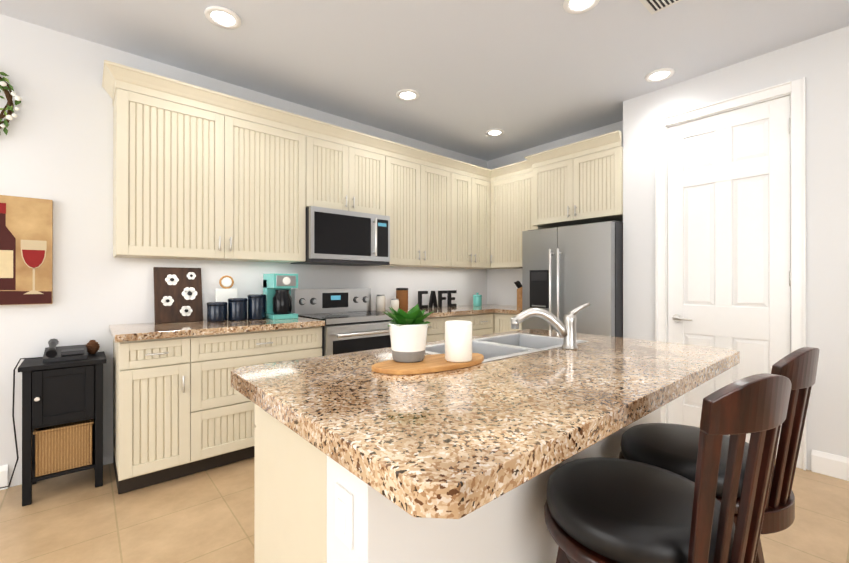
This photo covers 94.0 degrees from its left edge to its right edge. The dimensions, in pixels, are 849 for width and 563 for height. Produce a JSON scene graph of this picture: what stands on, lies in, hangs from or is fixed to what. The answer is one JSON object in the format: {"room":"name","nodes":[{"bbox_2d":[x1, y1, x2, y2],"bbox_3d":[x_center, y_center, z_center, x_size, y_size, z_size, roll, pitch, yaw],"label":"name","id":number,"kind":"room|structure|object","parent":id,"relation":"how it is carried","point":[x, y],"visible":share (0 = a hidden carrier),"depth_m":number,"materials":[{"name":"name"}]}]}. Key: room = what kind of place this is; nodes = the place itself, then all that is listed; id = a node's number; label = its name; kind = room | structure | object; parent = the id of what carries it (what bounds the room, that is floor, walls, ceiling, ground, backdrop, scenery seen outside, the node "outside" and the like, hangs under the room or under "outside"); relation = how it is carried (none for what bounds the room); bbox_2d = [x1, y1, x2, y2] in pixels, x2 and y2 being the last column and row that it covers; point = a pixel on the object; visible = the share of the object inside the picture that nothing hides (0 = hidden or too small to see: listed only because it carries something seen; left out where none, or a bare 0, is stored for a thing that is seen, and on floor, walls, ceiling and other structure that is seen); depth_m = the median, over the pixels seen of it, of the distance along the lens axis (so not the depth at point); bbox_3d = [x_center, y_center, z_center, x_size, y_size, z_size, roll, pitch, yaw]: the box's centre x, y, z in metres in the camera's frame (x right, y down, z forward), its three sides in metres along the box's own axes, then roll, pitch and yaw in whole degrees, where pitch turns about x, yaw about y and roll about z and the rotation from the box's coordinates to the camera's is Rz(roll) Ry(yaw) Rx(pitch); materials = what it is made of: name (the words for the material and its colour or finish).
{"room":"kitchen","nodes":[
{"label":"kitchen","id":0,"kind":"room"},
{"bbox_2d":[0,14,486,487],"bbox_3d":[-1.995,-0.172,2.773,7.540,2.745,0.150,0,0,-41],"label":"wall","id":1,"kind":"structure","parent":0,"point":[56,144],"depth_m":2.53,"materials":[{"name":"white paint"}]},
{"bbox_2d":[0,464,7,489],"bbox_3d":[-3.611,1.131,1.277,3.140,0.135,0.015,0,0,-41],"label":"baseboard","id":2,"kind":"structure","parent":1,"relation":"attached to","point":[3,475],"depth_m":2.29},
{"bbox_2d":[0,72,21,134],"bbox_3d":[-2.531,-1.026,2.150,0.486,0.485,0.062,0,0,-41],"label":"wreath","id":3,"kind":"object","parent":1,"relation":"attached to","point":[5,87],"visible":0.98,"depth_m":2.27,"materials":[{"name":"green plant"}]},
{"bbox_2d":[0,195,52,304],"bbox_3d":[-2.553,-0.180,2.171,0.748,0.630,0.034,0,0,-41],"label":"picture","id":4,"kind":"object","parent":1,"relation":"attached to","point":[26,250],"visible":1,"depth_m":2.33,"materials":[{"name":"fabric"}]},
{"bbox_2d":[110,64,313,262],"bbox_3d":[-1.476,-0.721,2.901,1.253,1.123,0.328,0,0,-41],"label":"upper cabinet","id":5,"kind":"object","parent":1,"relation":"attached to","point":[191,181],"depth_m":2.68,"materials":[{"name":"beige wood"}]},
{"bbox_2d":[314,120,385,215],"bbox_3d":[-0.756,-0.941,3.519,0.764,0.683,0.328,0,0,-41],"label":"upper cabinet","id":6,"kind":"object","parent":1,"relation":"attached to","point":[346,178],"depth_m":3.39,"materials":[{"name":"beige wood"}]},
{"bbox_2d":[291,206,389,265],"bbox_3d":[-0.713,-0.371,3.468,0.757,0.440,0.457,0,0,-41],"label":"microwave","id":7,"kind":"object","parent":6,"relation":"attached to","point":[342,237],"visible":0.96,"depth_m":3.30,"materials":[{"name":"silver metal"}]},
{"bbox_2d":[379,140,457,267],"bbox_3d":[-0.146,-0.720,4.042,0.964,1.123,0.328,0,0,-41],"label":"upper cabinet","id":8,"kind":"object","parent":1,"relation":"attached to","point":[422,187],"depth_m":3.93,"materials":[{"name":"beige wood"}]},
{"bbox_2d":[458,160,469,267],"bbox_3d":[0.296,-0.719,4.421,0.440,1.123,0.328,0,0,-41],"label":"upper cabinet","id":9,"kind":"object","parent":1,"relation":"attached to","point":[463,169],"depth_m":4.32,"materials":[{"name":"beige wood"}]},
{"bbox_2d":[470,164,497,267],"bbox_3d":[0.542,-0.719,4.594,0.397,1.123,0.387,0,0,-41],"label":"upper cabinet","id":10,"kind":"object","parent":1,"relation":"attached to","point":[479,189],"depth_m":4.50,"materials":[{"name":"beige wood"}]},
{"bbox_2d":[470,268,501,268],"bbox_3d":[0.762,-0.657,4.820,0.387,0.999,0.328,0,0,-41],"label":"upper cabinet","id":11,"kind":"object","parent":1,"relation":"attached to","point":[470,268],"depth_m":4.78,"materials":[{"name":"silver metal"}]},
{"bbox_2d":[0,457,848,562],"bbox_3d":[0.349,1.247,0.039,7.540,0.100,7.350,0,0,-41],"label":"floor","id":12,"kind":"structure","parent":0,"point":[206,516],"depth_m":1.98,"materials":[{"name":"tile"}]},
{"bbox_2d":[18,351,105,505],"bbox_3d":[-2.110,0.827,2.327,0.365,0.744,0.351,0,0,-41],"label":"side table","id":13,"kind":"object","parent":12,"relation":"on","point":[60,392],"visible":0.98,"depth_m":2.21,"materials":[{"name":"black paint"}]},
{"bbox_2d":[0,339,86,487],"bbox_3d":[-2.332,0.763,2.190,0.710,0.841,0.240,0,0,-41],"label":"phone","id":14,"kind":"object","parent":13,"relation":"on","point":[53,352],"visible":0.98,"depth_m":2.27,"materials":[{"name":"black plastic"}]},
{"bbox_2d":[33,419,93,476],"bbox_3d":[-2.116,0.941,2.332,0.255,0.250,0.288,0,0,-41],"label":"basket","id":15,"kind":"object","parent":13,"relation":"on","point":[63,447],"visible":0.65,"depth_m":2.23,"materials":[{"name":"wicker"}]},
{"bbox_2d":[85,340,99,353],"bbox_3d":[-2.074,0.408,2.474,0.073,0.088,0.070,0,0,-41],"label":"ornament","id":16,"kind":"object","parent":13,"relation":"on","point":[93,346],"visible":0.96,"depth_m":2.46,"materials":[{"name":"brown wood"}]},
{"bbox_2d":[109,316,324,493],"bbox_3d":[-1.401,0.742,2.754,1.217,0.913,0.646,0,0,-41],"label":"base cabinet","id":17,"kind":"object","parent":12,"relation":"on","point":[182,407],"visible":0.79,"depth_m":2.39,"materials":[{"name":"beige wood"}]},
{"bbox_2d":[153,267,202,322],"bbox_3d":[-1.745,0.093,2.812,0.290,0.386,0.091,0,0,-41],"label":"board","id":18,"kind":"object","parent":17,"relation":"on","point":[177,294],"visible":1,"depth_m":2.80,"materials":[{"name":"brown wood"}]},
{"bbox_2d":[207,302,226,321],"bbox_3d":[-1.489,0.215,2.844,0.132,0.139,0.132,0,0,-41],"label":"canister","id":19,"kind":"object","parent":17,"relation":"on","point":[216,311],"visible":1,"depth_m":2.79,"materials":[{"name":"blue ceramic"}]},
{"bbox_2d":[215,275,236,318],"bbox_3d":[-1.511,0.119,3.023,0.150,0.332,0.024,0,0,-41],"label":"plaque","id":20,"kind":"object","parent":17,"relation":"on","point":[226,293],"visible":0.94,"depth_m":3.01,"materials":[{"name":"ceramic"}]},
{"bbox_2d":[228,298,246,320],"bbox_3d":[-1.380,0.203,2.924,0.132,0.164,0.132,0,0,-41],"label":"canister","id":21,"kind":"object","parent":17,"relation":"on","point":[237,309],"visible":1,"depth_m":2.87,"materials":[{"name":"blue ceramic"}]},
{"bbox_2d":[247,294,265,319],"bbox_3d":[-1.271,0.191,3.005,0.132,0.189,0.132,0,0,-41],"label":"canister","id":22,"kind":"object","parent":17,"relation":"on","point":[256,306],"visible":1,"depth_m":2.95,"materials":[{"name":"blue ceramic"}]},
{"bbox_2d":[263,273,297,319],"bbox_3d":[-1.122,0.113,3.092,0.190,0.345,0.242,0,0,-41],"label":"coffee maker","id":23,"kind":"object","parent":17,"relation":"on","point":[277,287],"visible":0.94,"depth_m":3.02,"materials":[{"name":"teal plastic"}]},
{"bbox_2d":[291,288,392,355],"bbox_3d":[-0.620,0.633,3.366,0.757,1.133,0.715,0,0,-41],"label":"range","id":24,"kind":"object","parent":12,"relation":"on","point":[354,322],"visible":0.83,"depth_m":3.24,"materials":[{"name":"silver metal"}]},
{"bbox_2d":[422,316,442,341],"bbox_3d":[-0.170,0.764,3.836,0.524,0.870,0.608,0,0,-41],"label":"base cabinet","id":25,"kind":"object","parent":12,"relation":"on","point":[435,327],"depth_m":3.67,"materials":[{"name":"beige wood"}]},
{"bbox_2d":[254,409,660,562],"bbox_3d":[0.249,0.767,1.593,1.590,0.860,0.738,0,0,-41],"label":"kitchen island","id":26,"kind":"object","parent":12,"relation":"on","point":[294,484],"depth_m":1.05,"materials":[{"name":"white paint"}]},
{"bbox_2d":[335,482,352,549],"bbox_3d":[-0.178,0.508,0.860,0.010,0.116,0.070,0,0,-41],"label":"switch plate","id":27,"kind":"object","parent":26,"relation":"attached to","point":[343,515],"visible":1,"depth_m":0.85,"materials":[{"name":"white plastic"}]},
{"bbox_2d":[231,329,739,536],"bbox_3d":[0.338,0.309,1.467,1.720,0.050,1.010,0,0,-41],"label":"island countertop","id":28,"kind":"structure","parent":26,"relation":"on","point":[440,448],"depth_m":0.91,"materials":[{"name":"brown stone"}]},
{"bbox_2d":[372,353,483,374],"bbox_3d":[0.032,0.275,1.343,0.429,0.016,0.204,0,0,-41],"label":"serving board","id":29,"kind":"object","parent":28,"relation":"on","point":[433,363],"visible":0.81,"depth_m":1.26,"materials":[{"name":"brown wood"}]},
{"bbox_2d":[383,304,433,362],"bbox_3d":[-0.051,0.171,1.349,0.164,0.190,0.180,0,0,-41],"label":"potted plant","id":30,"kind":"object","parent":29,"relation":"on","point":[408,333],"visible":1,"depth_m":1.30,"materials":[{"name":"green plant"}]},
{"bbox_2d":[445,320,471,362],"bbox_3d":[0.115,0.201,1.342,0.092,0.130,0.092,0,0,-41],"label":"candle","id":31,"kind":"object","parent":29,"relation":"on","point":[458,341],"visible":1,"depth_m":1.30,"materials":[{"name":"wax"}]},
{"bbox_2d":[425,333,587,362],"bbox_3d":[0.346,0.380,1.764,0.780,0.199,0.400,0,0,-41],"label":"sink","id":32,"kind":"object","parent":28,"relation":"in","point":[493,348],"visible":0.19,"depth_m":1.83,"materials":[{"name":"metal"}]},
{"bbox_2d":[511,303,589,349],"bbox_3d":[0.535,0.186,1.687,0.255,0.194,0.237,0,0,-41],"label":"faucet","id":33,"kind":"object","parent":28,"relation":"on","point":[566,330],"visible":1,"depth_m":1.67,"materials":[{"name":"silver metal"}]},
{"bbox_2d":[443,312,494,339],"bbox_3d":[0.291,0.765,4.185,0.750,0.870,0.677,0,0,-41],"label":"base cabinet","id":34,"kind":"object","parent":12,"relation":"on","point":[485,319],"depth_m":4.05,"materials":[{"name":"beige wood"}]},
{"bbox_2d":[375,304,521,319],"bbox_3d":[0.327,0.308,4.237,1.804,0.040,0.646,0,0,-41],"label":"countertop","id":35,"kind":"structure","parent":34,"relation":"on","point":[449,311],"depth_m":4.06,"materials":[{"name":"brown stone"}]},
{"bbox_2d":[376,294,384,311],"bbox_3d":[-0.422,0.206,3.812,0.090,0.160,0.090,0,0,-41],"label":"jar","id":36,"kind":"object","parent":35,"relation":"on","point":[380,302],"visible":0.92,"depth_m":3.77,"materials":[{"name":"white ceramic"}]},
{"bbox_2d":[391,299,398,311],"bbox_3d":[-0.282,0.226,3.787,0.080,0.120,0.080,0,0,-41],"label":"jar","id":37,"kind":"object","parent":35,"relation":"on","point":[395,304],"visible":0.88,"depth_m":3.75,"materials":[{"name":"white ceramic"}]},
{"bbox_2d":[396,288,407,310],"bbox_3d":[-0.222,0.174,3.931,0.124,0.224,0.124,0,0,-41],"label":"tin","id":38,"kind":"object","parent":35,"relation":"on","point":[402,295],"visible":0.92,"depth_m":3.88,"materials":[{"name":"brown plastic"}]},
{"bbox_2d":[418,290,456,308],"bbox_3d":[0.149,0.194,4.367,0.550,0.185,0.030,0,0,-41],"label":"cafe letters","id":39,"kind":"object","parent":35,"relation":"on","point":[432,300],"visible":0.98,"depth_m":4.33,"materials":[{"name":"black plastic"}]},
{"bbox_2d":[473,293,481,305],"bbox_3d":[0.619,0.209,4.626,0.103,0.156,0.103,0,0,-41],"label":"tin","id":40,"kind":"object","parent":35,"relation":"on","point":[477,299],"visible":1,"depth_m":4.58,"materials":[{"name":"green ceramic"}]},
{"bbox_2d":[514,281,521,306],"bbox_3d":[1.117,0.139,4.477,0.197,0.295,0.090,0,0,29],"label":"knife block","id":41,"kind":"object","parent":35,"relation":"on","point":[518,284],"visible":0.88,"depth_m":4.46,"materials":[{"name":"brown wood"}]},
{"bbox_2d":[495,312,521,332],"bbox_3d":[1.053,0.765,4.263,0.667,0.870,0.376,0,0,-41],"label":"base cabinet","id":42,"kind":"object","parent":12,"relation":"on","point":[502,319],"depth_m":4.11,"materials":[{"name":"beige wood"}]},
{"bbox_2d":[495,308,521,311],"bbox_3d":[1.081,0.308,4.247,0.646,0.040,0.320,0,0,-41],"label":"countertop","id":43,"kind":"structure","parent":42,"relation":"on","point":[496,309],"depth_m":4.06,"materials":[{"name":"brown stone"}]},
{"bbox_2d":[522,220,622,337],"bbox_3d":[1.460,0.338,3.774,0.671,1.703,0.880,0,0,-41],"label":"fridge","id":44,"kind":"object","parent":12,"relation":"on","point":[566,269],"visible":0.54,"depth_m":3.49,"materials":[{"name":"silver metal"}]},
{"bbox_2d":[544,373,791,562],"bbox_3d":[0.571,0.691,1.005,0.448,1.018,0.530,0,0,-41],"label":"stool","id":45,"kind":"object","parent":12,"relation":"on","point":[605,510],"visible":1,"depth_m":0.84,"materials":[{"name":"black leather"}]},
{"bbox_2d":[619,347,819,562],"bbox_3d":[0.929,0.691,1.304,0.442,1.018,0.527,0,0,-41],"label":"stool","id":46,"kind":"object","parent":12,"relation":"on","point":[671,447],"visible":0.33,"depth_m":1.13,"materials":[{"name":"brown wood"}]},
{"bbox_2d":[0,0,848,160],"bbox_3d":[0.349,-1.598,0.043,7.540,0.100,7.350,0,0,-41],"label":"ceiling","id":47,"kind":"structure","parent":0,"point":[525,74],"depth_m":2.62,"materials":[{"name":"white paint"}]},
{"bbox_2d":[204,6,240,28],"bbox_3d":[-1.176,-1.539,2.312,0.194,0.011,0.194,0,0,-41],"label":"recessed light","id":48,"kind":"object","parent":47,"relation":"in","point":[223,17],"visible":1,"depth_m":2.30,"materials":[{"name":"white"}]},
{"bbox_2d":[396,89,418,100],"bbox_3d":[-0.138,-1.537,3.268,0.194,0.011,0.194,0,0,-41],"label":"recessed light","id":49,"kind":"object","parent":47,"relation":"in","point":[407,94],"visible":1,"depth_m":3.26,"materials":[{"name":"white"}]},
{"bbox_2d":[485,129,503,135],"bbox_3d":[0.726,-1.536,4.088,0.194,0.011,0.194,0,0,-41],"label":"recessed light","id":50,"kind":"object","parent":47,"relation":"in","point":[494,132],"visible":0.98,"depth_m":4.09,"materials":[{"name":"white"}]},
{"bbox_2d":[563,0,599,13],"bbox_3d":[0.864,-1.539,2.177,0.194,0.011,0.194,0,0,-41],"label":"recessed light","id":51,"kind":"object","parent":47,"relation":"in","point":[575,6],"visible":1,"depth_m":2.21,"materials":[{"name":"white"}]},
{"bbox_2d":[645,68,674,81],"bbox_3d":[1.753,-1.538,2.952,0.194,0.011,0.194,0,0,-41],"label":"recessed light","id":52,"kind":"object","parent":47,"relation":"in","point":[660,74],"visible":1,"depth_m":2.95,"materials":[{"name":"white"}]},
{"bbox_2d":[639,0,681,13],"bbox_3d":[1.254,-1.539,2.090,0.340,0.012,0.220,0,0,-41],"label":"ceiling vent","id":53,"kind":"object","parent":47,"relation":"in","point":[653,6],"visible":1,"depth_m":2.19,"materials":[{"name":"white metal"}]},
{"bbox_2d":[487,121,622,305],"bbox_3d":[1.464,-0.170,4.416,0.150,2.745,1.860,0,0,-41],"label":"wall","id":54,"kind":"structure","parent":0,"point":[502,288],"depth_m":4.77,"materials":[{"name":"white paint"}]},
{"bbox_2d":[490,168,543,267],"bbox_3d":[1.070,-0.657,4.461,0.387,0.999,0.657,0,0,-41],"label":"upper cabinet","id":55,"kind":"object","parent":54,"relation":"attached to","point":[509,197],"depth_m":4.41,"materials":[{"name":"beige wood"}]},
{"bbox_2d":[530,130,622,227],"bbox_3d":[1.558,-0.927,3.861,0.428,0.709,0.886,0,0,-41],"label":"upper cabinet","id":56,"kind":"object","parent":54,"relation":"attached to","point":[585,189],"depth_m":3.68,"materials":[{"name":"beige wood"}]},
{"bbox_2d":[623,26,848,469],"bbox_3d":[3.652,-0.173,1.550,0.560,2.745,5.340,0,0,-41],"label":"wall","id":57,"kind":"structure","parent":0,"point":[820,63],"depth_m":2.51,"materials":[{"name":"white paint"}]},
{"bbox_2d":[655,77,805,470],"bbox_3d":[2.179,-0.050,2.882,0.152,2.500,0.872,0,0,-41],"label":"pantry door","id":58,"kind":"structure","parent":57,"relation":"in","point":[730,223],"depth_m":2.83,"materials":[{"name":"white wood"}]},
{"bbox_2d":[811,450,848,480],"bbox_3d":[3.811,1.130,0.920,0.015,0.135,4.180,0,0,-41],"label":"baseboard","id":59,"kind":"structure","parent":57,"relation":"attached to","point":[831,465],"depth_m":2.44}
]}

